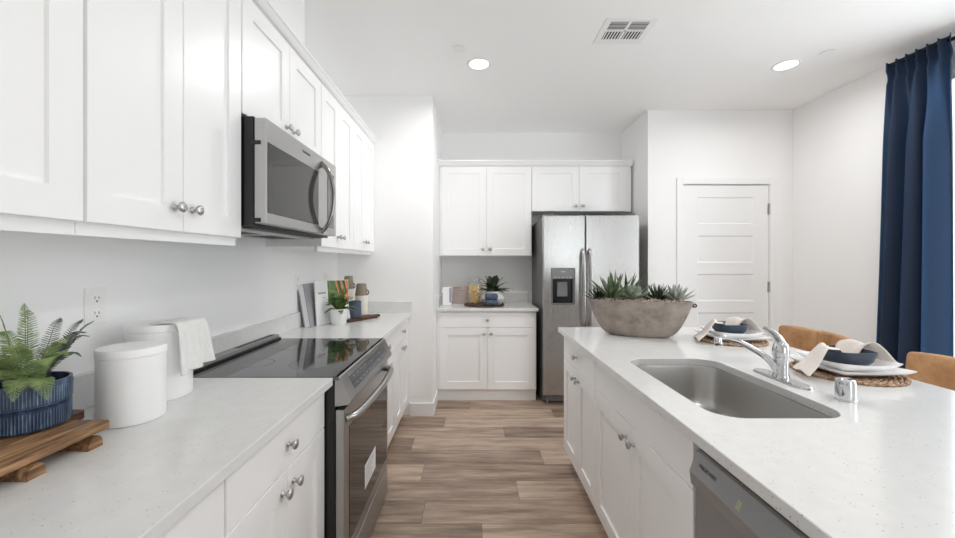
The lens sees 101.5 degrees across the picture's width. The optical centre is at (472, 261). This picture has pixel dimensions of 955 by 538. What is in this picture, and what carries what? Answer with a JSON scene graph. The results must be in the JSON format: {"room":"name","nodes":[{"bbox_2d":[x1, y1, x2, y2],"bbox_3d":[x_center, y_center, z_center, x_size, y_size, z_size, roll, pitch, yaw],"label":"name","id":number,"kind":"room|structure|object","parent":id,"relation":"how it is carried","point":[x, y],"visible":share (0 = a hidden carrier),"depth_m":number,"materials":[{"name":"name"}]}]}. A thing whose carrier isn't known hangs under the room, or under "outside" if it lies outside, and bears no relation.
{"room":"kitchen","nodes":[
{"label":"kitchen","id":0,"kind":"room"},
{"bbox_2d":[0,371,73,437],"bbox_3d":[-1.072,0.340,0.938,0.156,0.112,0.156,0,0,0],"label":"pot","id":1,"kind":"object","parent":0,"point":[30,413],"depth_m":0.90,"materials":[{"name":"blue ceramic"}]},
{"bbox_2d":[0,231,336,375],"bbox_3d":[-1.260,-0.057,0.375,0.120,2.833,6.150,0,0,0],"label":"wall","id":2,"kind":"structure","parent":0,"point":[246,283],"depth_m":1.40,"materials":[{"name":"white paint"}]},
{"bbox_2d":[0,0,82,234],"bbox_3d":[-1.021,-0.553,0.578,0.356,0.984,0.605,0,0,0],"label":"upper cabinet","id":3,"kind":"object","parent":2,"relation":"attached to","point":[41,41],"visible":1,"depth_m":0.80,"materials":[{"name":"white paint"}]},
{"bbox_2d":[84,287,105,325],"bbox_3d":[-1.196,0.140,1.236,0.008,0.116,0.070,0,0,0],"label":"outlet","id":4,"kind":"object","parent":2,"relation":"attached to","point":[94,298],"visible":0.97,"depth_m":1.23,"materials":[{"name":"white plastic"}]},
{"bbox_2d":[91,293,101,303],"bbox_3d":[-1.193,0.116,1.236,0.002,0.033,0.033,0,0,0],"label":"receptacle","id":5,"kind":"object","parent":4,"relation":"attached to","point":[96,298],"depth_m":1.23,"materials":[{"name":"white plastic"}]},
{"bbox_2d":[91,309,101,318],"bbox_3d":[-1.193,0.164,1.236,0.002,0.033,0.033,0,0,0],"label":"receptacle","id":6,"kind":"object","parent":4,"relation":"attached to","point":[95,313],"depth_m":1.23,"materials":[{"name":"white plastic"}]},
{"bbox_2d":[75,0,240,245],"bbox_3d":[-1.021,-0.553,1.179,0.356,0.984,0.594,0,0,0],"label":"upper cabinet","id":7,"kind":"object","parent":2,"relation":"attached to","point":[162,78],"visible":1,"depth_m":1.10,"materials":[{"name":"white paint"}]},
{"bbox_2d":[72,311,303,408],"bbox_3d":[-1.189,0.394,1.589,0.020,0.106,3.678,0,0,0],"label":"backsplash","id":8,"kind":"structure","parent":2,"relation":"attached to","point":[83,386],"depth_m":1.93,"materials":[{"name":"white stone"}]},
{"bbox_2d":[241,0,320,155],"bbox_3d":[-1.021,-0.805,1.863,0.356,0.480,0.770,0,0,0],"label":"upper cabinet","id":9,"kind":"object","parent":2,"relation":"attached to","point":[277,86],"visible":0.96,"depth_m":1.75,"materials":[{"name":"white paint"}]},
{"bbox_2d":[241,116,335,238],"bbox_3d":[-0.956,-0.341,1.859,0.484,0.428,0.761,0,0,0],"label":"microwave","id":10,"kind":"object","parent":9,"relation":"attached to","point":[288,190],"visible":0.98,"depth_m":1.63,"materials":[{"name":"silver metal"}]},
{"bbox_2d":[252,0,377,143],"bbox_3d":[-1.019,-1.061,1.861,0.360,0.032,3.172,0,0,0],"label":"crown molding","id":11,"kind":"structure","parent":9,"relation":"on","point":[269,11],"depth_m":2.02,"materials":[{"name":"white paint"}]},
{"bbox_2d":[295,274,299,290],"bbox_3d":[-1.196,0.140,2.660,0.008,0.116,0.070,0,0,0],"label":"outlet","id":12,"kind":"object","parent":2,"relation":"attached to","point":[297,276],"visible":0.96,"depth_m":2.65,"materials":[{"name":"white plastic"}]},
{"bbox_2d":[265,83,352,253],"bbox_3d":[-1.021,-0.553,2.553,0.356,0.984,0.606,0,0,0],"label":"upper cabinet","id":13,"kind":"object","parent":2,"relation":"attached to","point":[336,124],"visible":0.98,"depth_m":2.52,"materials":[{"name":"white paint"}]},
{"bbox_2d":[350,121,373,254],"bbox_3d":[-1.021,-0.553,3.152,0.356,0.984,0.588,0,0,0],"label":"upper cabinet","id":14,"kind":"object","parent":2,"relation":"attached to","point":[363,148],"visible":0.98,"depth_m":3.10,"materials":[{"name":"white paint"}]},
{"bbox_2d":[269,0,304,45],"bbox_3d":[-1.075,-1.276,1.839,0.250,0.395,0.722,0,0,0],"label":"wall","id":15,"kind":"structure","parent":0,"point":[292,12],"depth_m":2.08,"materials":[{"name":"white paint"}]},
{"bbox_2d":[329,308,347,324],"bbox_3d":[-0.967,0.391,2.812,0.129,0.112,0.130,0,0,0],"label":"pot","id":16,"kind":"object","parent":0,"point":[338,316],"depth_m":2.76,"materials":[{"name":"white ceramic"}]},
{"bbox_2d":[337,96,441,415],"bbox_3d":[-0.838,-0.057,3.945,0.964,2.833,0.990,0,0,0],"label":"wall","id":17,"kind":"structure","parent":0,"point":[405,263],"depth_m":3.45,"materials":[{"name":"white paint"}]},
{"bbox_2d":[368,301,411,312],"bbox_3d":[-0.860,0.397,3.438,0.638,0.100,0.020,0,0,0],"label":"backsplash","id":18,"kind":"structure","parent":17,"relation":"attached to","point":[373,306],"depth_m":3.43,"materials":[{"name":"white stone"}]},
{"bbox_2d":[410,403,433,415],"bbox_3d":[-0.452,1.302,3.443,0.217,0.115,0.013,0,0,0],"label":"baseboard","id":19,"kind":"structure","parent":17,"relation":"attached to","point":[416,409],"depth_m":3.44,"materials":[{"name":"white paint"}]},
{"bbox_2d":[433,390,437,413],"bbox_3d":[-0.349,1.302,3.620,0.013,0.115,0.340,0,0,0],"label":"baseboard","id":20,"kind":"structure","parent":17,"relation":"attached to","point":[435,400],"depth_m":3.58,"materials":[{"name":"white paint"}]},
{"bbox_2d":[436,293,442,307],"bbox_3d":[-0.345,0.397,4.104,0.020,0.100,0.669,0,0,0],"label":"backsplash","id":21,"kind":"structure","parent":17,"relation":"attached to","point":[439,300],"depth_m":3.90,"materials":[{"name":"white stone"}]},
{"bbox_2d":[370,389,608,537],"bbox_3d":[0.950,1.410,0.870,4.540,0.100,7.380,0,0,0],"label":"floor","id":22,"kind":"structure","parent":0,"point":[470,468],"depth_m":2.47,"materials":[{"name":"brown wood"}]},
{"bbox_2d":[159,481,223,537],"bbox_3d":[-0.869,0.918,0.325,0.656,0.883,1.150,0,0,0],"label":"base cabinet","id":23,"kind":"object","parent":22,"relation":"on","point":[206,519],"visible":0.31,"depth_m":0.83,"materials":[{"name":"white paint"}]},
{"bbox_2d":[0,378,332,537],"bbox_3d":[-0.870,0.462,0.628,0.658,0.030,1.757,0,0,0],"label":"countertop","id":24,"kind":"structure","parent":23,"relation":"on","point":[144,478],"depth_m":0.86,"materials":[{"name":"white stone"}]},
{"bbox_2d":[0,409,109,481],"bbox_3d":[-1.037,0.420,0.851,0.262,0.053,0.382,0,0,0],"label":"serving board","id":25,"kind":"object","parent":24,"relation":"on","point":[18,454],"visible":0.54,"depth_m":0.86,"materials":[{"name":"brown wood"}]},
{"bbox_2d":[0,303,93,437],"bbox_3d":[-1.068,0.247,0.938,0.196,0.298,0.238,0,0,-12],"label":"potted fern","id":26,"kind":"object","parent":25,"relation":"on","point":[40,399],"visible":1,"depth_m":0.91,"materials":[{"name":"green plant"}]},
{"bbox_2d":[93,340,167,428],"bbox_3d":[-0.975,0.343,1.116,0.160,0.208,0.160,0,0,0],"label":"canister","id":27,"kind":"object","parent":24,"relation":"on","point":[130,378],"visible":0.95,"depth_m":1.06,"materials":[{"name":"white ceramic"}]},
{"bbox_2d":[123,318,192,400],"bbox_3d":[-1.046,0.324,1.304,0.183,0.246,0.183,0,0,0],"label":"canister","id":28,"kind":"object","parent":24,"relation":"on","point":[178,386],"visible":0.42,"depth_m":1.25,"materials":[{"name":"white ceramic"}]},
{"bbox_2d":[149,317,215,376],"bbox_3d":[-0.975,0.279,1.311,0.121,0.168,0.153,0,0,0],"label":"tea towel","id":29,"kind":"object","parent":28,"relation":"on","point":[195,342],"visible":1,"depth_m":1.30,"materials":[{"name":"white fabric"}]},
{"bbox_2d":[224,393,323,537],"bbox_3d":[-0.869,0.918,1.204,0.656,0.883,0.602,0,0,0],"label":"base cabinet","id":30,"kind":"object","parent":22,"relation":"on","point":[278,492],"visible":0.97,"depth_m":1.17,"materials":[{"name":"white paint"}]},
{"bbox_2d":[193,334,393,537],"bbox_3d":[-0.802,0.889,1.895,0.749,0.941,0.772,0,0,0],"label":"range","id":31,"kind":"object","parent":22,"relation":"on","point":[356,403],"visible":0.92,"depth_m":1.71,"materials":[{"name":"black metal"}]},
{"bbox_2d":[193,338,381,380],"bbox_3d":[-0.828,0.453,1.895,0.615,0.016,0.772,0,0,0],"label":"cooktop","id":32,"kind":"object","parent":31,"relation":"in","point":[338,359],"depth_m":1.78,"materials":[{"name":"black glass"}]},
{"bbox_2d":[366,455,372,479],"bbox_3d":[-0.496,0.994,1.871,0.001,0.082,0.141,0,0,0],"label":"print","id":33,"kind":"object","parent":31,"relation":"attached to","point":[369,464],"depth_m":1.87,"materials":[{"name":"grey paper"}]},
{"bbox_2d":[385,331,394,445],"bbox_3d":[-0.869,0.918,2.578,0.656,0.883,0.578,0,0,0],"label":"base cabinet","id":34,"kind":"object","parent":22,"relation":"on","point":[390,340],"visible":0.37,"depth_m":2.77,"materials":[{"name":"white paint"}]},
{"bbox_2d":[279,301,411,338],"bbox_3d":[-0.870,0.412,2.866,0.658,0.130,1.164,0,0,0],"label":"countertop","id":35,"kind":"structure","parent":34,"relation":"on","point":[393,314],"depth_m":2.70,"materials":[{"name":"white stone"}]},
{"bbox_2d":[298,283,315,327],"bbox_3d":[-1.154,0.303,2.760,0.097,0.303,0.200,0,0,0],"label":"book","id":36,"kind":"object","parent":35,"relation":"on","point":[305,291],"visible":0.66,"depth_m":2.67,"materials":[{"name":"grey paper"}]},
{"bbox_2d":[314,280,349,325],"bbox_3d":[-1.038,0.291,2.857,0.085,0.312,0.292,0,0,35],"label":"magazine","id":37,"kind":"object","parent":35,"relation":"on","point":[324,289],"visible":0.76,"depth_m":2.83,"materials":[{"name":"white paper"}]},
{"bbox_2d":[327,280,348,302],"bbox_3d":[-1.006,0.222,2.911,0.157,0.168,0.023,0,0,-43],"label":"print","id":38,"kind":"object","parent":37,"relation":"attached to","point":[334,287],"depth_m":2.90,"materials":[{"name":"multicoloured"}]},
{"bbox_2d":[325,289,357,324],"bbox_3d":[-0.942,0.315,2.796,0.251,0.264,0.180,0,0,-25],"label":"potted plant","id":39,"kind":"object","parent":35,"relation":"on","point":[338,314],"visible":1,"depth_m":2.77,"materials":[{"name":"green plant"}]},
{"bbox_2d":[344,276,355,300],"bbox_3d":[-1.032,0.270,3.235,0.092,0.311,0.092,0,0,-38],"label":"ceramic bottle","id":40,"kind":"object","parent":35,"relation":"on","point":[351,284],"visible":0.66,"depth_m":3.21,"materials":[{"name":"beige ceramic"}]},
{"bbox_2d":[346,314,379,322],"bbox_3d":[-0.871,0.436,3.058,0.130,0.021,0.365,0,0,31],"label":"serving board","id":41,"kind":"object","parent":35,"relation":"on","point":[368,316],"visible":0.8,"depth_m":3.01,"materials":[{"name":"brown wood"}]},
{"bbox_2d":[349,301,360,317],"bbox_3d":[-0.915,0.364,3.000,0.108,0.124,0.108,0,0,0],"label":"cup","id":42,"kind":"object","parent":41,"relation":"on","point":[356,313],"visible":0.85,"depth_m":2.95,"materials":[{"name":"blue ceramic"}]},
{"bbox_2d":[355,283,368,315],"bbox_3d":[-0.900,0.299,3.145,0.100,0.253,0.100,0,0,-43],"label":"ceramic bottle","id":43,"kind":"object","parent":41,"relation":"on","point":[361,294],"visible":0.91,"depth_m":3.11,"materials":[{"name":"beige ceramic"}]},
{"bbox_2d":[395,320,407,429],"bbox_3d":[-0.869,0.918,3.157,0.656,0.883,0.578,0,0,0],"label":"base cabinet","id":44,"kind":"object","parent":22,"relation":"on","point":[401,333],"visible":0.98,"depth_m":3.12,"materials":[{"name":"white paint"}]},
{"bbox_2d":[437,311,535,399],"bbox_3d":[0.132,0.918,4.094,0.972,0.883,0.672,0,0,0],"label":"base cabinet","id":45,"kind":"object","parent":22,"relation":"on","point":[482,355],"visible":0.99,"depth_m":3.80,"materials":[{"name":"white paint"}]},
{"bbox_2d":[436,293,538,310],"bbox_3d":[0.139,0.412,4.099,0.987,0.130,0.679,0,0,0],"label":"countertop","id":46,"kind":"structure","parent":45,"relation":"on","point":[512,301],"depth_m":3.92,"materials":[{"name":"white stone"}]},
{"bbox_2d":[443,287,451,304],"bbox_3d":[-0.270,0.354,4.059,0.090,0.184,0.062,0,0,0],"label":"storage box","id":47,"kind":"object","parent":46,"relation":"on","point":[447,291],"visible":1,"depth_m":4.03,"materials":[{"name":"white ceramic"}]},
{"bbox_2d":[453,286,468,303],"bbox_3d":[-0.128,0.352,4.202,0.175,0.190,0.026,0,0,0],"label":"cookbook","id":48,"kind":"object","parent":46,"relation":"on","point":[460,293],"visible":0.9,"depth_m":4.19,"materials":[{"name":"grey"}]},
{"bbox_2d":[464,302,504,307],"bbox_3d":[0.115,0.439,4.020,0.420,0.016,0.420,0,0,0],"label":"tray","id":49,"kind":"object","parent":46,"relation":"on","point":[482,305],"visible":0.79,"depth_m":3.94,"materials":[{"name":"brown wood"}]},
{"bbox_2d":[485,300,497,305],"bbox_3d":[0.185,0.408,3.925,0.132,0.059,0.080,0,0,0],"label":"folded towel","id":50,"kind":"object","parent":49,"relation":"on","point":[487,302],"visible":0.88,"depth_m":3.89,"materials":[{"name":"blue fabric"}]},
{"bbox_2d":[485,293,497,299],"bbox_3d":[0.185,0.347,3.925,0.132,0.059,0.080,0,0,0],"label":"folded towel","id":51,"kind":"object","parent":50,"relation":"on","point":[488,296],"visible":1,"depth_m":3.89,"materials":[{"name":"blue fabric"}]},
{"bbox_2d":[478,275,513,303],"bbox_3d":[0.227,0.284,4.079,0.426,0.309,0.240,0,0,-3],"label":"potted plant","id":52,"kind":"object","parent":49,"relation":"on","point":[492,282],"visible":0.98,"depth_m":4.04,"materials":[{"name":"white ceramic"}]},
{"bbox_2d":[564,337,595,508],"bbox_3d":[0.906,0.918,2.295,0.652,0.883,0.675,0,0,0],"label":"base cabinet","id":53,"kind":"object","parent":22,"relation":"on","point":[579,368],"visible":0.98,"depth_m":2.22,"materials":[{"name":"white paint"}]},
{"bbox_2d":[532,214,638,402],"bbox_3d":[1.118,0.450,4.001,0.908,1.820,0.799,0,0,0],"label":"refrigerator","id":54,"kind":"object","parent":22,"relation":"on","point":[569,252],"visible":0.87,"depth_m":3.68,"materials":[{"name":"grey metal"}]},
{"bbox_2d":[595,362,700,537],"bbox_3d":[0.906,0.918,1.518,0.652,0.883,0.872,0,0,0],"label":"base cabinet","id":55,"kind":"object","parent":22,"relation":"on","point":[644,488],"visible":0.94,"depth_m":1.45,"materials":[{"name":"white paint"}]},
{"bbox_2d":[689,449,809,537],"bbox_3d":[0.908,0.929,0.774,0.624,0.862,0.604,0,0,0],"label":"dishwasher","id":56,"kind":"object","parent":22,"relation":"on","point":[726,507],"visible":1,"depth_m":0.92,"materials":[{"name":"grey metal"}]},
{"bbox_2d":[778,325,853,351],"bbox_3d":[1.818,0.878,2.275,0.476,0.958,0.496,0,0,0],"label":"counter stool","id":57,"kind":"object","parent":22,"relation":"on","point":[802,338],"visible":0.21,"depth_m":2.34,"materials":[{"name":"beige leather"}]},
{"bbox_2d":[905,352,954,390],"bbox_3d":[1.818,0.878,1.535,0.476,0.958,0.496,0,0,0],"label":"counter stool","id":58,"kind":"object","parent":22,"relation":"on","point":[933,369],"visible":0.23,"depth_m":1.68,"materials":[{"name":"beige leather"}]},
{"bbox_3d":[0.906,0.919,0.068,0.652,0.883,0.800,0,0,0],"label":"base cabinet","id":59,"kind":"object","parent":22,"relation":"on","visible":0},
{"bbox_2d":[558,327,954,537],"bbox_3d":[1.128,0.462,1.161,1.092,0.030,3.022,0,0,0],"label":"countertop","id":60,"kind":"structure","parent":59,"relation":"on","point":[883,464],"depth_m":0.98,"materials":[{"name":"white stone"}]},
{"bbox_2d":[588,298,696,337],"bbox_3d":[1.014,0.339,2.371,0.611,0.216,0.250,0,0,23],"label":"bowl","id":61,"kind":"object","parent":60,"relation":"on","point":[620,318],"visible":0.88,"depth_m":2.28,"materials":[{"name":"concrete"}]},
{"bbox_2d":[596,296,685,302],"bbox_3d":[1.005,0.235,2.375,0.548,0.051,0.210,0,0,23],"label":"gravel","id":62,"kind":"object","parent":61,"relation":"in","point":[622,298],"visible":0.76,"depth_m":2.33,"materials":[{"name":"beige gravel"}]},
{"bbox_2d":[584,287,607,299],"bbox_3d":[0.794,0.191,2.465,0.188,0.097,0.183,0,0,22],"label":"aloe","id":63,"kind":"object","parent":62,"relation":"on","point":[596,294],"visible":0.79,"depth_m":2.44,"materials":[{"name":"green plant"}]},
{"bbox_2d":[590,272,632,300],"bbox_3d":[0.858,0.143,2.444,0.290,0.196,0.252,0,0,40],"label":"agave","id":64,"kind":"object","parent":62,"relation":"on","point":[611,293],"visible":0.88,"depth_m":2.39,"materials":[{"name":"green plant"}]},
{"bbox_2d":[613,273,650,292],"bbox_3d":[0.960,0.148,2.466,0.233,0.184,0.287,0,0,-42],"label":"aloe","id":65,"kind":"object","parent":62,"relation":"on","point":[633,279],"visible":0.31,"depth_m":2.40,"materials":[{"name":"green plant"}]},
{"bbox_2d":[616,284,650,298],"bbox_3d":[0.954,0.179,2.357,0.172,0.093,0.200,0,0,-43],"label":"echeveria","id":66,"kind":"object","parent":62,"relation":"on","point":[631,292],"visible":0.99,"depth_m":2.31,"materials":[{"name":"green plant"}]},
{"bbox_2d":[642,282,671,301],"bbox_3d":[1.110,0.180,2.343,0.243,0.120,0.236,0,0,0],"label":"aloe","id":67,"kind":"object","parent":62,"relation":"on","point":[657,293],"visible":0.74,"depth_m":2.33,"materials":[{"name":"green plant"}]},
{"bbox_2d":[661,284,694,300],"bbox_3d":[1.191,0.178,2.293,0.175,0.100,0.196,0,0,-33],"label":"echeveria","id":68,"kind":"object","parent":62,"relation":"on","point":[677,293],"visible":0.96,"depth_m":2.26,"materials":[{"name":"green plant"}]},
{"bbox_2d":[694,335,768,346],"bbox_3d":[1.460,0.441,2.215,0.354,0.018,0.354,0,0,25],"label":"placemat","id":69,"kind":"object","parent":60,"relation":"on","point":[707,339],"visible":0.41,"depth_m":2.11,"materials":[{"name":"brown wicker"}]},
{"bbox_2d":[693,329,771,340],"bbox_3d":[1.460,0.417,2.215,0.286,0.030,0.286,0,0,0],"label":"dinner plate","id":70,"kind":"object","parent":69,"relation":"on","point":[757,338],"visible":0.31,"depth_m":2.15,"materials":[{"name":"white ceramic"}]},
{"bbox_2d":[700,326,763,337],"bbox_3d":[1.460,0.399,2.215,0.234,0.036,0.234,0,0,0],"label":"salad plate","id":71,"kind":"object","parent":70,"relation":"on","point":[749,333],"visible":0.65,"depth_m":2.12,"materials":[{"name":"white ceramic"}]},
{"bbox_2d":[693,317,765,340],"bbox_3d":[1.405,0.371,2.189,0.400,0.111,0.137,0,0,-7],"label":"napkin","id":72,"kind":"object","parent":71,"relation":"on","point":[752,325],"visible":0.77,"depth_m":2.19,"materials":[{"name":"beige fabric"}]},
{"bbox_2d":[712,321,747,333],"bbox_3d":[1.440,0.376,2.195,0.150,0.063,0.150,0,0,0],"label":"bowl","id":73,"kind":"object","parent":71,"relation":"on","point":[742,328],"visible":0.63,"depth_m":2.13,"materials":[{"name":"blue ceramic"}]},
{"bbox_2d":[635,365,831,417],"bbox_3d":[0.901,0.578,1.462,0.437,0.199,0.729,0,0,0],"label":"sink","id":74,"kind":"object","parent":60,"relation":"in","point":[715,390],"visible":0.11,"depth_m":1.69,"materials":[{"name":"grey metal"}]},
{"bbox_2d":[713,326,813,389],"bbox_3d":[1.064,0.347,1.485,0.276,0.201,0.256,0,0,0],"label":"faucet","id":75,"kind":"object","parent":60,"relation":"on","point":[779,365],"visible":1,"depth_m":1.48,"materials":[{"name":"silver metal"}]},
{"bbox_2d":[833,377,857,402],"bbox_3d":[1.205,0.411,1.262,0.057,0.071,0.057,0,0,0],"label":"air gap cap","id":76,"kind":"object","parent":60,"relation":"on","point":[845,389],"visible":1,"depth_m":1.24,"materials":[{"name":"silver metal"}]},
{"bbox_2d":[789,360,911,386],"bbox_3d":[1.494,0.441,1.565,0.354,0.018,0.354,0,0,-25],"label":"placemat","id":77,"kind":"object","parent":60,"relation":"on","point":[900,380],"visible":0.4,"depth_m":1.46,"materials":[{"name":"brown wicker"}]},
{"bbox_2d":[789,354,916,375],"bbox_3d":[1.494,0.417,1.565,0.286,0.030,0.286,0,0,0],"label":"dinner plate","id":78,"kind":"object","parent":77,"relation":"on","point":[895,371],"visible":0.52,"depth_m":1.49,"materials":[{"name":"white ceramic"}]},
{"bbox_2d":[795,350,902,370],"bbox_3d":[1.494,0.399,1.565,0.234,0.036,0.234,0,0,0],"label":"salad plate","id":79,"kind":"object","parent":78,"relation":"on","point":[878,365],"visible":0.48,"depth_m":1.48,"materials":[{"name":"white ceramic"}]},
{"bbox_2d":[793,339,897,375],"bbox_3d":[1.439,0.371,1.539,0.400,0.111,0.137,0,0,-7],"label":"napkin","id":80,"kind":"object","parent":79,"relation":"on","point":[810,363],"visible":0.67,"depth_m":1.54,"materials":[{"name":"beige fabric"}]},
{"bbox_2d":[815,345,877,365],"bbox_3d":[1.474,0.376,1.545,0.150,0.063,0.150,0,0,0],"label":"bowl","id":81,"kind":"object","parent":79,"relation":"on","point":[865,357],"visible":0.69,"depth_m":1.48,"materials":[{"name":"blue ceramic"}]},
{"bbox_2d":[442,133,621,302],"bbox_3d":[0.950,-0.057,4.500,4.540,2.833,0.120,0,0,0],"label":"wall","id":82,"kind":"structure","parent":0,"point":[456,270],"depth_m":4.44,"materials":[{"name":"white paint"}]},
{"bbox_2d":[439,166,530,255],"bbox_3d":[0.132,-0.538,4.254,0.971,0.947,0.370,0,0,0],"label":"upper cabinet","id":83,"kind":"object","parent":82,"relation":"attached to","point":[484,210],"visible":1,"depth_m":4.11,"materials":[{"name":"white paint"}]},
{"bbox_2d":[452,293,527,300],"bbox_3d":[0.145,0.397,4.429,0.959,0.100,0.020,0,0,0],"label":"backsplash","id":84,"kind":"structure","parent":82,"relation":"attached to","point":[508,296],"depth_m":4.42,"materials":[{"name":"white stone"}]},
{"bbox_2d":[531,166,630,214],"bbox_3d":[1.143,-0.772,4.254,1.050,0.479,0.370,0,0,0],"label":"upper cabinet","id":85,"kind":"object","parent":82,"relation":"attached to","point":[557,190],"visible":1,"depth_m":4.11,"materials":[{"name":"white paint"}]},
{"bbox_2d":[439,160,632,165],"bbox_3d":[0.658,-1.040,4.253,2.027,0.056,0.371,0,0,0],"label":"crown molding","id":86,"kind":"structure","parent":85,"relation":"on","point":[441,162],"depth_m":4.08,"materials":[{"name":"white paint"}]},
{"bbox_2d":[304,0,954,132],"bbox_3d":[0.950,-1.523,0.870,4.540,0.100,7.380,0,0,0],"label":"ceiling","id":87,"kind":"structure","parent":0,"point":[546,74],"depth_m":2.72,"materials":[{"name":"white paint"}]},
{"bbox_2d":[453,45,465,52],"bbox_3d":[-0.096,-1.468,2.684,0.090,0.010,0.090,0,0,0],"label":"sprinkler cover","id":88,"kind":"object","parent":87,"relation":"attached to","point":[458,48],"visible":1,"depth_m":2.68,"materials":[{"name":"white paint"}]},
{"bbox_2d":[467,57,490,69],"bbox_3d":[0.045,-1.470,2.900,0.184,0.006,0.184,0,0,0],"label":"recessed light","id":89,"kind":"object","parent":87,"relation":"in","point":[478,63],"visible":1,"depth_m":2.89,"materials":[{"name":"white paint"}]},
{"bbox_2d":[470,60,487,68],"bbox_3d":[0.045,-1.471,2.900,0.138,0.002,0.138,0,0,0],"label":"diffuser","id":90,"kind":"object","parent":89,"relation":"attached to","point":[474,64],"depth_m":2.90,"materials":[{"name":"white plastic"}]},
{"bbox_2d":[592,18,658,44],"bbox_3d":[0.966,-1.471,2.495,0.318,0.003,0.280,0,0,0],"label":"ceiling vent","id":91,"kind":"object","parent":87,"relation":"in","point":[614,31],"visible":1,"depth_m":2.49,"materials":[{"name":"white metal"}]},
{"bbox_2d":[771,59,801,70],"bbox_3d":[2.340,-1.470,2.916,0.184,0.006,0.184,0,0,0],"label":"recessed light","id":92,"kind":"object","parent":87,"relation":"in","point":[790,63],"visible":1,"depth_m":2.90,"materials":[{"name":"white paint"}]},
{"bbox_2d":[774,61,797,69],"bbox_3d":[2.340,-1.471,2.916,0.138,0.002,0.138,0,0,0],"label":"diffuser","id":93,"kind":"object","parent":92,"relation":"attached to","point":[783,65],"depth_m":2.92,"materials":[{"name":"white plastic"}]},
{"bbox_2d":[819,49,836,56],"bbox_3d":[2.490,-1.468,2.736,0.090,0.010,0.090,0,0,0],"label":"sprinkler cover","id":94,"kind":"object","parent":87,"relation":"attached to","point":[831,51],"visible":1,"depth_m":2.73,"materials":[{"name":"white paint"}]},
{"bbox_2d":[622,110,792,340],"bbox_3d":[2.398,-0.057,4.110,1.404,2.833,0.660,0,0,0],"label":"wall","id":95,"kind":"structure","parent":0,"point":[663,146],"depth_m":3.78,"materials":[{"name":"white paint"}]},
{"bbox_2d":[676,178,682,326],"bbox_3d":[2.001,0.273,3.773,0.062,2.174,0.014,0,0,0],"label":"trim","id":96,"kind":"structure","parent":95,"relation":"attached to","point":[679,181],"depth_m":3.77,"materials":[{"name":"white paint"}]},
{"bbox_2d":[683,185,770,340],"bbox_3d":[2.459,0.301,3.769,0.840,2.094,0.102,0,0,0],"label":"door","id":97,"kind":"structure","parent":95,"relation":"in","point":[725,227],"depth_m":3.79,"materials":[{"name":"white paint"}]},
{"bbox_2d":[683,178,770,183],"bbox_3d":[2.453,-0.784,3.773,0.842,0.060,0.014,0,0,0],"label":"trim","id":98,"kind":"structure","parent":95,"relation":"attached to","point":[685,180],"depth_m":3.77,"materials":[{"name":"white paint"}]},
{"bbox_2d":[770,178,776,341],"bbox_3d":[2.905,0.273,3.773,0.062,2.174,0.014,0,0,0],"label":"trim","id":99,"kind":"structure","parent":95,"relation":"attached to","point":[773,186],"depth_m":3.77,"materials":[{"name":"white paint"}]},
{"bbox_2d":[793,33,954,342],"bbox_3d":[3.160,-0.057,0.870,0.120,2.833,7.140,0,0,0],"label":"wall","id":100,"kind":"structure","parent":0,"point":[838,134],"depth_m":3.31,"materials":[{"name":"white paint"}]},
{"bbox_2d":[894,36,954,66],"bbox_3d":[3.038,-1.395,1.580,0.120,0.044,2.440,0,0,0],"label":"curtain rod","id":101,"kind":"object","parent":100,"relation":"attached to","point":[952,38],"visible":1,"depth_m":2.45,"materials":[{"name":"black metal"}]},
{"bbox_2d":[876,32,953,368],"bbox_3d":[2.973,-0.048,2.670,0.137,2.775,0.474,0,0,3],"label":"curtain","id":102,"kind":"object","parent":101,"relation":"hanging from","point":[915,312],"visible":0.75,"depth_m":2.59,"materials":[{"name":"blue fabric"}]},
{"bbox_2d":[952,71,954,356],"bbox_3d":[3.150,0.045,1.575,0.060,2.570,2.050,0,0,0],"label":"window","id":103,"kind":"structure","parent":100,"relation":"in","point":[953,72],"depth_m":2.55,"materials":[{"name":"white paint"}]},
{"bbox_3d":[0.020,0.295,4.060,0.160,0.288,0.160,0,0,0],"label":"jar","id":104,"kind":"object","parent":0,"visible":0},
{"bbox_2d":[468,285,480,303],"bbox_3d":[0.019,0.333,4.056,0.138,0.200,0.136,0,0,-43],"label":"pasta","id":105,"kind":"object","parent":104,"relation":"in","point":[474,289],"visible":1,"depth_m":4.03,"materials":[{"name":"yellow food"}]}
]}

